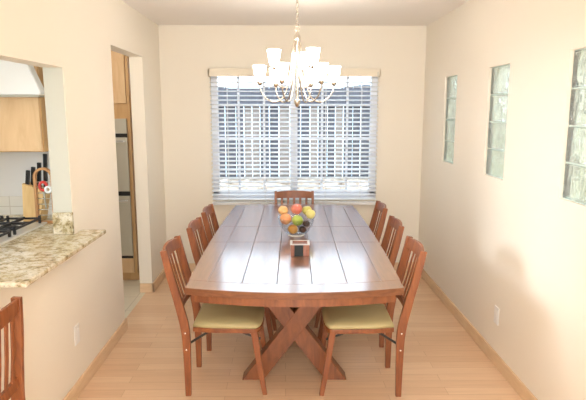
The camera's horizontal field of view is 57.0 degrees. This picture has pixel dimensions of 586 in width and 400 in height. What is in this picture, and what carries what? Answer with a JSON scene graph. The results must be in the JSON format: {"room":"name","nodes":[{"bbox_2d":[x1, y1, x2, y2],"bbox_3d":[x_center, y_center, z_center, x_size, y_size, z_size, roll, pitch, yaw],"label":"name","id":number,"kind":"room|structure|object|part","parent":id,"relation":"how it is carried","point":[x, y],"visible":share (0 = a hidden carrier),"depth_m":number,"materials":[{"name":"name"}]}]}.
{"room":"dining room","nodes":[
{"label":"dining room","id":0,"kind":"room"},
{"bbox_2d":[0,151,50,195],"bbox_3d":[-2.566,-0.193,3.690,2.378,2.440,0.120,0,9,-1],"label":"wall","id":1,"kind":"structure","parent":0,"point":[13,165],"depth_m":3.64,"materials":[{"name":"white paint"}]},
{"bbox_2d":[0,66,48,151],"bbox_3d":[-2.097,-0.838,3.376,1.110,1.055,0.295,0,9,-1],"label":"upper cabinet","id":2,"kind":"object","parent":1,"relation":"attached to","point":[23,123],"visible":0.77,"depth_m":3.30,"materials":[{"name":"brown wood"}]},
{"bbox_2d":[0,60,44,96],"bbox_3d":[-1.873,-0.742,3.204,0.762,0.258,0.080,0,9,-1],"label":"range hood","id":3,"kind":"object","parent":2,"relation":"attached to","point":[16,79],"visible":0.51,"depth_m":3.18,"materials":[{"name":"white metal"}]},
{"bbox_2d":[0,196,52,214],"bbox_3d":[-2.015,0.038,3.672,1.278,0.130,0.008,0,9,-1],"label":"backsplash","id":4,"kind":"structure","parent":1,"relation":"attached to","point":[9,205],"depth_m":3.67,"materials":[{"name":"white tile"}]},
{"bbox_2d":[0,0,166,399],"bbox_3d":[-1.286,0.181,1.424,0.112,2.440,7.990,0,9,-1],"label":"wall","id":5,"kind":"structure","parent":0,"point":[79,37],"depth_m":3.33,"materials":[{"name":"beige paint"}]},
{"bbox_2d":[43,67,71,211],"bbox_3d":[-1.314,-0.327,3.016,0.106,0.805,0.004,0,9,-1],"label":"trim","id":6,"kind":"structure","parent":5,"relation":"attached to","point":[52,76],"depth_m":3.01,"materials":[{"name":"grey paint"}]},
{"bbox_2d":[73,323,79,345],"bbox_3d":[-1.250,0.777,3.125,0.008,0.116,0.072,0,9,-1],"label":"wall outlet","id":7,"kind":"object","parent":5,"relation":"attached to","point":[76,327],"visible":1,"depth_m":3.11,"materials":[{"name":"white plastic"}]},
{"bbox_2d":[76,328,78,339],"bbox_3d":[-1.248,0.777,3.125,0.004,0.068,0.034,0,9,-1],"label":"receptacle","id":8,"kind":"object","parent":7,"relation":"attached to","point":[77,329],"depth_m":3.12,"materials":[{"name":"white plastic"}]},
{"bbox_2d":[63,318,127,399],"bbox_3d":[-1.269,1.463,0.885,0.126,0.085,6.509,0,9,-1],"label":"baseboard","id":9,"kind":"structure","parent":5,"relation":"attached to","point":[73,394],"depth_m":3.42,"materials":[{"name":"brown wood"}]},
{"bbox_2d":[140,269,165,292],"bbox_3d":[-1.334,0.747,5.230,0.126,0.085,0.664,0,9,-1],"label":"baseboard","id":10,"kind":"structure","parent":5,"relation":"attached to","point":[144,287],"depth_m":4.91,"materials":[{"name":"brown wood"}]},
{"bbox_2d":[158,25,426,262],"bbox_3d":[0.008,-0.483,5.455,2.822,2.440,0.140,0,9,-1],"label":"wall","id":11,"kind":"structure","parent":0,"point":[186,52],"depth_m":5.29,"materials":[{"name":"beige paint"}]},
{"bbox_2d":[172,262,415,271],"bbox_3d":[0.000,0.691,5.570,2.552,0.085,0.014,0,9,-1],"label":"baseboard","id":12,"kind":"structure","parent":11,"relation":"attached to","point":[192,266],"depth_m":5.55,"materials":[{"name":"brown wood"}]},
{"bbox_2d":[213,196,374,197],"bbox_3d":[0.015,-0.029,5.476,1.640,0.019,0.035,0,9,-1],"label":"trim","id":13,"kind":"structure","parent":11,"relation":"attached to","point":[213,196],"depth_m":5.46,"materials":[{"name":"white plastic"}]},
{"bbox_2d":[211,76,377,195],"bbox_3d":[0.014,-0.641,5.424,1.640,1.240,0.070,0,9,-1],"label":"window","id":14,"kind":"structure","parent":11,"relation":"in","point":[212,79],"depth_m":5.41,"materials":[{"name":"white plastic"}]},
{"bbox_2d":[208,68,380,204],"bbox_3d":[0.013,-0.611,5.319,1.655,1.330,0.088,0,9,-1],"label":"window blind","id":15,"kind":"object","parent":14,"relation":"attached to","point":[345,73],"visible":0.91,"depth_m":5.33,"materials":[{"name":"beige plastic"}]},
{"bbox_3d":[-0.639,-0.591,5.290,0.003,1.245,0.001,0,9,-1],"label":"ladder cord","id":16,"kind":"part","parent":15,"relation":"part of","materials":[{"name":"white fabric"}]},
{"bbox_3d":[-0.279,-0.591,5.295,0.003,1.245,0.001,0,9,-1],"label":"ladder cord","id":17,"kind":"part","parent":15,"relation":"part of","materials":[{"name":"white fabric"}]},
{"bbox_3d":[0.013,0.031,5.428,1.639,0.027,0.056,0,9,-1],"label":"rail","id":18,"kind":"part","parent":15,"relation":"part of","materials":[{"name":"white plastic"}]},
{"bbox_3d":[0.321,-0.593,5.303,0.003,1.245,0.001,0,9,-1],"label":"ladder cord","id":19,"kind":"part","parent":15,"relation":"part of","materials":[{"name":"white fabric"}]},
{"bbox_3d":[0.670,-0.602,5.360,0.003,1.245,0.001,0,9,-1],"label":"ladder cord","id":20,"kind":"part","parent":15,"relation":"part of","materials":[{"name":"white fabric"}]},
{"bbox_3d":[0.671,-0.594,5.309,0.003,1.245,0.001,0,9,-1],"label":"ladder cord","id":21,"kind":"part","parent":15,"relation":"part of","materials":[{"name":"white fabric"}]},
{"bbox_2d":[122,0,468,25],"bbox_3d":[-1.174,-1.106,1.422,5.300,0.100,8.600,0,9,-1],"label":"ceiling","id":22,"kind":"structure","parent":0,"point":[161,12],"depth_m":4.50,"materials":[{"name":"white paint"}]},
{"bbox_2d":[253,0,340,106],"bbox_3d":[0.028,-1.014,3.584,0.589,0.784,0.549,0,9,-1],"label":"chandelier","id":23,"kind":"object","parent":22,"relation":"hanging from","point":[301,60],"visible":1,"depth_m":3.57,"materials":[{"name":"white glass"}]},
{"bbox_3d":[-0.220,-0.839,3.582,0.092,0.102,0.092,0,9,-1],"label":"lamp shade","id":24,"kind":"part","parent":23,"relation":"part of","materials":[{"name":"white"}]},
{"bbox_3d":[-0.125,-0.939,3.566,0.092,0.102,0.092,0,9,-1],"label":"lamp shade","id":25,"kind":"part","parent":23,"relation":"part of","materials":[{"name":"white glass"}]},
{"bbox_3d":[-0.122,-0.876,3.809,0.092,0.102,0.092,0,9,-1],"label":"lamp shade","id":26,"kind":"part","parent":23,"relation":"part of","materials":[{"name":"white glass"}]},
{"bbox_3d":[-0.103,-0.862,3.593,0.245,0.421,0.010,-1,9,-7],"label":"arm","id":27,"kind":"part","parent":23,"relation":"part of","materials":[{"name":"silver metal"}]},
{"bbox_3d":[-0.070,-0.806,3.385,0.092,0.102,0.092,0,9,-1],"label":"lamp shade","id":28,"kind":"part","parent":23,"relation":"part of","materials":[{"name":"white glass"}]},
{"bbox_3d":[-0.055,-0.910,3.585,0.151,0.331,0.010,-2,10,-11],"label":"arm","id":29,"kind":"part","parent":23,"relation":"part of","materials":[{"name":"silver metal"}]},
{"bbox_3d":[-0.051,-0.881,3.712,0.010,0.420,0.245,-7,12,-36],"label":"arm","id":30,"kind":"part","parent":23,"relation":"part of","materials":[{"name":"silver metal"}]},
{"bbox_3d":[-0.024,-0.844,3.489,0.010,0.421,0.245,4,10,23],"label":"arm","id":31,"kind":"part","parent":23,"relation":"part of","materials":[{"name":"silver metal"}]},
{"bbox_3d":[0.028,-1.234,3.547,0.038,0.245,0.017,3,10,19],"label":"chain","id":32,"kind":"part","parent":23,"relation":"part of","materials":[{"name":"beige metal"}]},
{"bbox_3d":[0.056,-0.925,3.680,0.010,0.332,0.151,3,10,19],"label":"arm","id":33,"kind":"part","parent":23,"relation":"part of","materials":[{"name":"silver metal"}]},
{"bbox_3d":[0.079,-0.968,3.740,0.092,0.102,0.092,0,9,-1],"label":"lamp shade","id":34,"kind":"part","parent":23,"relation":"part of","materials":[{"name":"white"}]},
{"bbox_3d":[0.080,-0.884,3.728,0.010,0.421,0.245,4,10,23],"label":"arm","id":35,"kind":"part","parent":23,"relation":"part of","materials":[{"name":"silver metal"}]},
{"bbox_3d":[0.084,-0.902,3.537,0.100,0.331,0.118,0,9,-1],"label":"arm","id":36,"kind":"part","parent":23,"relation":"part of","materials":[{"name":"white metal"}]},
{"bbox_3d":[0.107,-0.847,3.504,0.148,0.420,0.200,0,9,-1],"label":"arm","id":37,"kind":"part","parent":23,"relation":"part of","materials":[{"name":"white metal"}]},
{"bbox_3d":[0.127,-0.881,3.838,0.092,0.102,0.092,0,9,-1],"label":"lamp shade","id":38,"kind":"part","parent":23,"relation":"part of","materials":[{"name":"white glass"}]},
{"bbox_3d":[0.130,-0.925,3.479,0.092,0.102,0.092,0,9,-1],"label":"lamp shade","id":39,"kind":"part","parent":23,"relation":"part of","materials":[{"name":"white"}]},
{"bbox_3d":[0.159,-0.867,3.624,0.245,0.421,0.010,-1,9,-7],"label":"arm","id":40,"kind":"part","parent":23,"relation":"part of","materials":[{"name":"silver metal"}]},
{"bbox_3d":[0.178,-0.811,3.414,0.092,0.102,0.092,0,9,-1],"label":"lamp shade","id":41,"kind":"part","parent":23,"relation":"part of","materials":[{"name":"white"}]},
{"bbox_3d":[0.276,-0.848,3.641,0.092,0.102,0.092,0,9,-1],"label":"lamp shade","id":42,"kind":"part","parent":23,"relation":"part of","materials":[{"name":"white glass"}]},
{"bbox_2d":[76,271,522,399],"bbox_3d":[-1.174,1.392,1.884,5.300,0.100,8.500,0,9,-1],"label":"floor","id":43,"kind":"structure","parent":0,"point":[442,361],"depth_m":3.52,"materials":[{"name":"brown wood"}]},
{"bbox_2d":[0,296,24,399],"bbox_3d":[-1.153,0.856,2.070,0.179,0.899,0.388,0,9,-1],"label":"dining chair","id":44,"kind":"object","parent":43,"relation":"on","point":[12,313],"visible":1,"depth_m":2.15,"materials":[{"name":"brown wood"}]},
{"bbox_3d":[-1.103,0.451,2.004,0.042,0.077,0.336,0,9,-1],"label":"rail","id":45,"kind":"part","parent":44,"relation":"part of","materials":[{"name":"brown wood"}]},
{"bbox_3d":[-1.127,0.773,2.057,0.032,0.040,0.338,-10,9,1],"label":"rail","id":46,"kind":"part","parent":44,"relation":"part of","materials":[{"name":"brown wood"}]},
{"bbox_3d":[-1.117,0.822,2.245,0.101,0.875,0.024,0,9,-1],"label":"leg","id":47,"kind":"part","parent":44,"relation":"part of","materials":[{"name":"brown wood"}]},
{"bbox_2d":[111,51,139,279],"bbox_3d":[-1.889,-0.460,5.328,0.780,2.435,0.621,0,9,-1],"label":"tall cabinet","id":48,"kind":"object","parent":43,"relation":"on","point":[122,109],"visible":0.23,"depth_m":4.99,"materials":[{"name":"brown wood"}]},
{"bbox_3d":[-1.700,-1.243,4.898,0.340,0.720,0.020,0,9,-1],"label":"door","id":49,"kind":"part","parent":48,"relation":"part of","materials":[{"name":"brown wood"}]},
{"bbox_2d":[115,119,133,257],"bbox_3d":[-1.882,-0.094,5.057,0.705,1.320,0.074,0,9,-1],"label":"double oven","id":50,"kind":"object","parent":48,"relation":"in","point":[121,133],"visible":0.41,"depth_m":5.05,"materials":[{"name":"silver metal"}]},
{"bbox_3d":[-1.882,-0.328,5.019,0.705,0.495,0.010,0,9,-1],"label":"oven door","id":51,"kind":"part","parent":50,"relation":"part of","materials":[{"name":"silver metal"}]},
{"bbox_3d":[-1.882,0.249,5.114,0.705,0.575,0.010,0,9,-1],"label":"oven door","id":52,"kind":"part","parent":50,"relation":"part of","materials":[{"name":"silver metal"}]},
{"bbox_3d":[-1.900,0.630,5.204,0.740,0.145,0.020,0,9,-1],"label":"drawer","id":53,"kind":"part","parent":48,"relation":"part of","materials":[{"name":"brown wood"}]},
{"bbox_2d":[160,235,266,395],"bbox_3d":[-0.449,0.678,3.243,0.599,0.870,0.388,0,9,0],"label":"dining chair","id":54,"kind":"object","parent":43,"relation":"on","point":[208,318],"visible":0.88,"depth_m":3.11,"materials":[{"name":"brown wood"}]},
{"bbox_3d":[-0.722,0.284,3.179,0.053,0.070,0.336,0,9,0],"label":"rail","id":55,"kind":"part","parent":54,"relation":"part of","materials":[{"name":"brown wood"}]},
{"bbox_3d":[-0.661,0.706,3.068,0.152,0.868,0.024,0,9,0],"label":"leg","id":56,"kind":"part","parent":54,"relation":"part of","materials":[{"name":"brown wood"}]},
{"bbox_3d":[-0.644,0.598,3.230,0.032,0.040,0.338,0,9,0],"label":"rail","id":57,"kind":"part","parent":54,"relation":"part of","materials":[{"name":"brown wood"}]},
{"bbox_3d":[-0.660,0.648,3.419,0.152,0.868,0.024,0,9,0],"label":"leg","id":58,"kind":"part","parent":54,"relation":"part of","materials":[{"name":"brown wood"}]},
{"bbox_3d":[-0.374,0.716,3.249,0.400,0.027,0.376,0,9,0],"label":"seat frame","id":59,"kind":"part","parent":54,"relation":"part of","materials":[{"name":"brown wood"}]},
{"bbox_2d":[193,303,264,328],"bbox_3d":[-0.374,0.680,3.244,0.400,0.044,0.376,0,9,0],"label":"seat cushion","id":60,"kind":"object","parent":54,"relation":"on","point":[210,316],"depth_m":3.14,"materials":[{"name":"beige fabric"}]},
{"bbox_3d":[-0.196,0.936,3.115,0.093,0.404,0.024,0,9,0],"label":"leg","id":61,"kind":"part","parent":54,"relation":"part of","materials":[{"name":"brown wood"}]},
{"bbox_3d":[-0.196,0.881,3.447,0.093,0.404,0.024,0,9,0],"label":"leg","id":62,"kind":"part","parent":54,"relation":"part of","materials":[{"name":"brown wood"}]},
{"bbox_2d":[186,217,276,350],"bbox_3d":[-0.420,0.581,3.831,0.599,0.870,0.388,0,9,0],"label":"dining chair","id":63,"kind":"object","parent":43,"relation":"on","point":[196,224],"visible":0.38,"depth_m":3.71,"materials":[{"name":"brown wood"}]},
{"bbox_3d":[-0.693,0.187,3.766,0.053,0.070,0.336,0,9,0],"label":"rail","id":64,"kind":"part","parent":63,"relation":"part of","materials":[{"name":"brown wood"}]},
{"bbox_3d":[-0.632,0.610,3.655,0.152,0.868,0.024,0,9,0],"label":"leg","id":65,"kind":"part","parent":63,"relation":"part of","materials":[{"name":"brown wood"}]},
{"bbox_3d":[-0.631,0.552,4.006,0.152,0.868,0.024,0,9,0],"label":"leg","id":66,"kind":"part","parent":63,"relation":"part of","materials":[{"name":"brown wood"}]},
{"bbox_3d":[-0.167,0.839,3.703,0.093,0.404,0.024,0,9,0],"label":"leg","id":67,"kind":"part","parent":63,"relation":"part of","materials":[{"name":"brown wood"}]},
{"bbox_3d":[-0.166,0.784,4.034,0.093,0.404,0.024,0,9,0],"label":"leg","id":68,"kind":"part","parent":63,"relation":"part of","materials":[{"name":"brown wood"}]},
{"bbox_2d":[201,204,276,319],"bbox_3d":[-0.416,0.490,4.383,0.599,0.870,0.388,0,9,0],"label":"dining chair","id":69,"kind":"object","parent":43,"relation":"on","point":[209,209],"visible":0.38,"depth_m":4.34,"materials":[{"name":"brown wood"}]},
{"bbox_3d":[-0.628,0.518,4.208,0.152,0.868,0.024,0,9,0],"label":"leg","id":70,"kind":"part","parent":69,"relation":"part of","materials":[{"name":"brown wood"}]},
{"bbox_3d":[-0.689,0.096,4.319,0.053,0.070,0.336,0,9,0],"label":"rail","id":71,"kind":"part","parent":69,"relation":"part of","materials":[{"name":"brown wood"}]},
{"bbox_3d":[-0.627,0.461,4.559,0.152,0.868,0.024,0,9,0],"label":"leg","id":72,"kind":"part","parent":69,"relation":"part of","materials":[{"name":"brown wood"}]},
{"bbox_2d":[185,204,403,379],"bbox_3d":[0.009,0.619,3.929,1.140,0.760,2.530,0,9,0],"label":"dining table","id":73,"kind":"object","parent":43,"relation":"on","point":[248,261],"visible":0.89,"depth_m":3.24,"materials":[{"name":"brown wood"}]},
{"bbox_3d":[0.008,0.761,3.308,0.639,0.683,0.100,0,9,0],"label":"trestle leg","id":74,"kind":"part","parent":73,"relation":"part of","materials":[{"name":"brown wood"}]},
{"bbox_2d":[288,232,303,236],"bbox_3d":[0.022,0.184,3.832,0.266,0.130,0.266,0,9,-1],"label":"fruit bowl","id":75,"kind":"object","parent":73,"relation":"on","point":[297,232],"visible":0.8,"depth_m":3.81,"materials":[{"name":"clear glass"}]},
{"bbox_2d":[278,206,287,214],"bbox_3d":[-0.070,0.076,3.849,0.071,0.066,0.071,-7,12,-37],"label":"peach","id":76,"kind":"object","parent":75,"relation":"in","point":[282,209],"visible":0.88,"depth_m":3.82,"materials":[{"name":"food"}]},
{"bbox_2d":[280,213,291,223],"bbox_3d":[-0.051,0.133,3.786,0.081,0.076,0.080,-2,9,-10],"label":"peach","id":77,"kind":"object","parent":75,"relation":"in","point":[285,218],"visible":1,"depth_m":3.76,"materials":[{"name":"orange food"}]},
{"bbox_2d":[288,224,297,233],"bbox_3d":[-0.001,0.205,3.799,0.071,0.068,0.071,-9,13,-44],"label":"orange","id":78,"kind":"object","parent":75,"relation":"in","point":[292,228],"visible":0.93,"depth_m":3.77,"materials":[{"name":"orange food"}]},
{"bbox_2d":[291,204,301,213],"bbox_3d":[0.026,0.062,3.840,0.081,0.080,0.081,-5,11,-30],"label":"apple","id":79,"kind":"object","parent":75,"relation":"in","point":[296,208],"visible":1,"depth_m":3.81,"materials":[{"name":"red food"}]},
{"bbox_2d":[292,215,302,225],"bbox_3d":[0.031,0.141,3.760,0.079,0.078,0.079,3,10,19],"label":"apple","id":80,"kind":"object","parent":75,"relation":"in","point":[297,220],"visible":1,"depth_m":3.73,"materials":[{"name":"green food"}]},
{"bbox_2d":[299,226,306,232],"bbox_3d":[0.069,0.207,3.816,0.055,0.052,0.055,-1,9,-8],"label":"plum","id":81,"kind":"object","parent":75,"relation":"in","point":[302,229],"visible":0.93,"depth_m":3.80,"materials":[{"name":"purple food"}]},
{"bbox_2d":[303,220,309,226],"bbox_3d":[0.093,0.165,3.776,0.052,0.047,0.051,-1,9,-5],"label":"plum","id":82,"kind":"object","parent":75,"relation":"in","point":[306,223],"visible":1,"depth_m":3.76,"materials":[{"name":"purple food"}]},
{"bbox_2d":[302,206,311,214],"bbox_3d":[0.100,0.071,3.867,0.069,0.071,0.069,-9,13,-43],"label":"apple","id":83,"kind":"object","parent":75,"relation":"in","point":[305,208],"visible":0.66,"depth_m":3.84,"materials":[{"name":"yellow food"}]},
{"bbox_2d":[306,210,314,218],"bbox_3d":[0.122,0.101,3.817,0.065,0.067,0.065,9,13,42],"label":"pear","id":84,"kind":"object","parent":75,"relation":"in","point":[310,214],"visible":1,"depth_m":3.79,"materials":[{"name":"yellow food"}]},
{"bbox_2d":[290,240,309,256],"bbox_3d":[0.042,0.297,3.318,0.120,0.075,0.120,0,9,0],"label":"box","id":85,"kind":"object","parent":73,"relation":"on","point":[298,247],"visible":1,"depth_m":3.27,"materials":[{"name":"brown wood"}]},
{"bbox_3d":[0.035,0.307,3.269,0.054,0.069,0.006,0,9,0],"label":"panel","id":86,"kind":"part","parent":85,"relation":"part of","materials":[{"name":"black"}]},
{"bbox_3d":[0.008,0.760,3.310,0.639,0.683,0.100,0,9,0],"label":"trestle leg","id":87,"kind":"part","parent":73,"relation":"part of","materials":[{"name":"brown wood"}]},
{"bbox_2d":[275,190,313,203],"bbox_3d":[0.015,0.384,5.030,0.388,0.870,0.599,0,9,-1],"label":"dining chair","id":88,"kind":"object","parent":43,"relation":"on","point":[293,194],"visible":0.3,"depth_m":5.23,"materials":[{"name":"brown wood"}]},
{"bbox_3d":[0.011,-0.055,5.234,0.336,0.070,0.053,0,9,-1],"label":"rail","id":89,"kind":"part","parent":88,"relation":"part of","materials":[{"name":"brown wood"}]},
{"bbox_3d":[0.190,0.348,5.242,0.024,0.868,0.152,0,9,-1],"label":"leg","id":90,"kind":"part","parent":88,"relation":"part of","materials":[{"name":"brown wood"}]},
{"bbox_2d":[314,215,403,347],"bbox_3d":[0.462,0.572,3.886,0.599,0.870,0.388,0,9,0],"label":"dining chair","id":91,"kind":"object","parent":43,"relation":"on","point":[393,222],"visible":0.41,"depth_m":3.81,"materials":[{"name":"brown wood"}]},
{"bbox_3d":[0.209,0.775,4.090,0.093,0.404,0.024,0,9,0],"label":"leg","id":92,"kind":"part","parent":91,"relation":"part of","materials":[{"name":"brown wood"}]},
{"bbox_3d":[0.208,0.830,3.758,0.093,0.404,0.024,0,9,0],"label":"leg","id":93,"kind":"part","parent":91,"relation":"part of","materials":[{"name":"brown wood"}]},
{"bbox_3d":[0.673,0.543,4.061,0.152,0.868,0.024,0,9,0],"label":"leg","id":94,"kind":"part","parent":91,"relation":"part of","materials":[{"name":"brown wood"}]},
{"bbox_3d":[0.673,0.601,3.710,0.152,0.868,0.024,0,9,0],"label":"leg","id":95,"kind":"part","parent":91,"relation":"part of","materials":[{"name":"brown wood"}]},
{"bbox_3d":[0.735,0.178,3.821,0.053,0.070,0.336,0,9,0],"label":"rail","id":96,"kind":"part","parent":91,"relation":"part of","materials":[{"name":"brown wood"}]},
{"bbox_2d":[319,236,426,396],"bbox_3d":[0.452,0.680,3.235,0.599,0.870,0.388,0,9,0],"label":"dining chair","id":97,"kind":"object","parent":43,"relation":"on","point":[370,318],"visible":0.89,"depth_m":3.10,"materials":[{"name":"brown wood"}]},
{"bbox_3d":[0.200,0.882,3.438,0.093,0.404,0.024,0,9,0],"label":"leg","id":98,"kind":"part","parent":97,"relation":"part of","materials":[{"name":"brown wood"}]},
{"bbox_3d":[0.199,0.937,3.107,0.093,0.404,0.024,0,9,0],"label":"leg","id":99,"kind":"part","parent":97,"relation":"part of","materials":[{"name":"brown wood"}]},
{"bbox_3d":[0.377,0.717,3.241,0.400,0.027,0.376,0,9,0],"label":"seat frame","id":100,"kind":"part","parent":97,"relation":"part of","materials":[{"name":"brown wood"}]},
{"bbox_2d":[322,304,393,328],"bbox_3d":[0.377,0.682,3.235,0.400,0.044,0.376,0,9,0],"label":"seat cushion","id":101,"kind":"object","parent":97,"relation":"on","point":[370,316],"depth_m":3.13,"materials":[{"name":"beige fabric"}]},
{"bbox_3d":[0.664,0.650,3.410,0.152,0.868,0.024,0,9,0],"label":"leg","id":102,"kind":"part","parent":97,"relation":"part of","materials":[{"name":"brown wood"}]},
{"bbox_3d":[0.647,0.599,3.221,0.032,0.040,0.338,0,9,0],"label":"rail","id":103,"kind":"part","parent":97,"relation":"part of","materials":[{"name":"brown wood"}]},
{"bbox_3d":[0.664,0.708,3.059,0.152,0.868,0.024,0,9,0],"label":"leg","id":104,"kind":"part","parent":97,"relation":"part of","materials":[{"name":"brown wood"}]},
{"bbox_3d":[0.725,0.285,3.169,0.053,0.070,0.336,0,9,0],"label":"rail","id":105,"kind":"part","parent":97,"relation":"part of","materials":[{"name":"brown wood"}]},
{"bbox_2d":[369,200,387,241],"bbox_3d":[0.468,0.463,4.552,0.599,0.870,0.388,0,9,0],"label":"dining chair","id":106,"kind":"object","parent":43,"relation":"on","point":[379,206],"visible":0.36,"depth_m":4.53,"materials":[{"name":"brown wood"}]},
{"bbox_3d":[0.679,0.433,4.727,0.152,0.868,0.024,0,9,0],"label":"leg","id":107,"kind":"part","parent":106,"relation":"part of","materials":[{"name":"brown wood"}]},
{"bbox_3d":[0.741,0.068,4.487,0.053,0.070,0.336,0,9,0],"label":"rail","id":108,"kind":"part","parent":106,"relation":"part of","materials":[{"name":"brown wood"}]},
{"bbox_3d":[0.679,0.491,4.376,0.152,0.868,0.024,0,9,0],"label":"leg","id":109,"kind":"part","parent":106,"relation":"part of","materials":[{"name":"brown wood"}]},
{"bbox_3d":[-1.840,0.702,3.000,0.905,0.900,1.525,0,9,-1],"label":"base cabinet","id":110,"kind":"object","parent":43,"relation":"on","visible":0},
{"bbox_2d":[0,215,105,287],"bbox_3d":[-1.725,0.231,2.946,1.235,0.024,1.490,0,9,-1],"label":"countertop","id":111,"kind":"structure","parent":110,"relation":"on","point":[25,259],"depth_m":2.71,"materials":[{"name":"stone"}]},
{"bbox_2d":[0,215,46,245],"bbox_3d":[-1.776,0.181,2.988,0.495,0.060,0.770,0,9,-1],"label":"gas cooktop","id":112,"kind":"object","parent":111,"relation":"in","point":[9,231],"visible":1,"depth_m":3.15,"materials":[{"name":"silver metal"}]},
{"bbox_2d":[22,154,49,221],"bbox_3d":[-1.644,-0.081,3.454,0.144,0.426,0.110,0,9,-1],"label":"knife block","id":113,"kind":"object","parent":111,"relation":"on","point":[27,187],"visible":0.7,"depth_m":3.42,"materials":[{"name":"brown wood"}]},
{"bbox_3d":[-1.679,-0.138,3.419,0.035,0.102,0.016,0,9,-1],"label":"knife handle","id":114,"kind":"part","parent":113,"relation":"part of","materials":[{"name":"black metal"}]},
{"bbox_3d":[-1.655,-0.146,3.438,0.035,0.132,0.016,0,9,-1],"label":"knife handle","id":115,"kind":"part","parent":113,"relation":"part of","materials":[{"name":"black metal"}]},
{"bbox_3d":[-1.625,-0.157,3.457,0.036,0.166,0.016,0,9,-1],"label":"knife handle","id":116,"kind":"part","parent":113,"relation":"part of","materials":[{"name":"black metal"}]},
{"bbox_3d":[-1.590,-0.182,3.468,0.036,0.231,0.016,0,9,-1],"label":"knife handle","id":117,"kind":"part","parent":113,"relation":"part of","materials":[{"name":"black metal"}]},
{"bbox_2d":[33,167,52,222],"bbox_3d":[-1.550,-0.029,3.370,0.120,0.350,0.024,0,9,-1],"label":"rack","id":118,"kind":"object","parent":111,"relation":"on","point":[36,171],"visible":0.7,"depth_m":3.36,"materials":[{"name":"brown wood"}]},
{"bbox_2d":[38,181,47,207],"bbox_3d":[-1.549,-0.034,3.357,0.062,0.175,0.018,0,9,-1],"label":"scissors","id":119,"kind":"object","parent":118,"relation":"hanging from","point":[40,182],"visible":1,"depth_m":3.34,"materials":[{"name":"red plastic"}]},
{"bbox_3d":[-1.545,0.001,3.362,0.016,0.105,0.008,0,9,-1],"label":"blade","id":120,"kind":"part","parent":119,"relation":"part of","materials":[{"name":"silver metal"}]},
{"bbox_2d":[36,181,51,215],"bbox_3d":[-1.550,-0.009,3.373,0.100,0.216,0.005,0,9,-1],"label":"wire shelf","id":121,"kind":"object","parent":118,"relation":"attached to","point":[37,201],"depth_m":3.37,"materials":[{"name":"metal"}]},
{"bbox_2d":[44,186,51,193],"bbox_3d":[-1.513,-0.065,3.343,0.048,0.048,0.016,0,9,-1],"label":"tape roll","id":122,"kind":"object","parent":118,"relation":"hanging from","point":[46,187],"visible":0.9,"depth_m":3.34,"materials":[{"name":"white plastic"}]},
{"bbox_2d":[52,212,73,233],"bbox_3d":[-1.310,0.133,3.082,0.111,0.124,0.021,0,9,-1],"label":"granite upstand","id":123,"kind":"object","parent":111,"relation":"on","point":[63,222],"visible":1,"depth_m":3.07,"materials":[{"name":"beige stone"}]},
{"bbox_2d":[418,0,585,399],"bbox_3d":[1.413,0.163,1.533,0.130,2.440,8.130,0,9,-1],"label":"wall","id":124,"kind":"structure","parent":0,"point":[513,243],"depth_m":3.23,"materials":[{"name":"beige paint"}]},
{"bbox_2d":[444,75,456,163],"bbox_3d":[1.351,-0.669,4.502,0.073,0.717,0.320,0,9,-1],"label":"window","id":125,"kind":"structure","parent":124,"relation":"in","point":[452,80],"depth_m":4.51,"materials":[{"name":"clear glass"}]},
{"bbox_2d":[421,269,537,399],"bbox_3d":[1.342,1.336,1.654,0.014,0.085,7.990,0,9,-1],"label":"baseboard","id":126,"kind":"structure","parent":124,"relation":"attached to","point":[505,370],"depth_m":3.70,"materials":[{"name":"brown wood"}]},
{"bbox_2d":[494,305,498,324],"bbox_3d":[1.317,0.746,3.498,0.008,0.116,0.072,0,9,-1],"label":"wall outlet","id":127,"kind":"object","parent":124,"relation":"attached to","point":[496,309],"visible":1,"depth_m":3.49,"materials":[{"name":"white plastic"}]},
{"bbox_2d":[486,64,509,178],"bbox_3d":[1.366,-0.505,3.505,0.073,0.717,0.340,0,9,-1],"label":"window","id":128,"kind":"structure","parent":124,"relation":"in","point":[498,98],"depth_m":3.51,"materials":[{"name":"clear glass"}]},
{"bbox_2d":[563,48,585,204],"bbox_3d":[1.382,-0.335,2.474,0.073,0.717,0.350,0,9,-1],"label":"window","id":129,"kind":"structure","parent":124,"relation":"in","point":[574,187],"depth_m":2.55,"materials":[{"name":"clear glass"}]},
{"label":"outside","id":130,"kind":"structure","parent":0,"visible":0},
{"bbox_3d":[-0.145,0.118,9.920,24.000,0.100,8.460,0,9,-1],"label":"ground","id":131,"kind":"structure","parent":130,"visible":0},
{"bbox_2d":[218,85,369,176],"bbox_3d":[0.015,-0.566,7.509,6.652,2.035,0.080,0,9,-1],"label":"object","id":132,"kind":"object","parent":131,"relation":"on","point":[219,88],"visible":0.12,"depth_m":7.45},
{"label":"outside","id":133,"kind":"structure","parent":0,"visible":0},
{"bbox_2d":[220,179,367,189],"bbox_3d":[-0.003,0.144,7.088,6.600,0.770,0.940,0,9,-1],"label":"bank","id":134,"kind":"object","parent":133,"point":[221,188],"depth_m":7.24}
]}

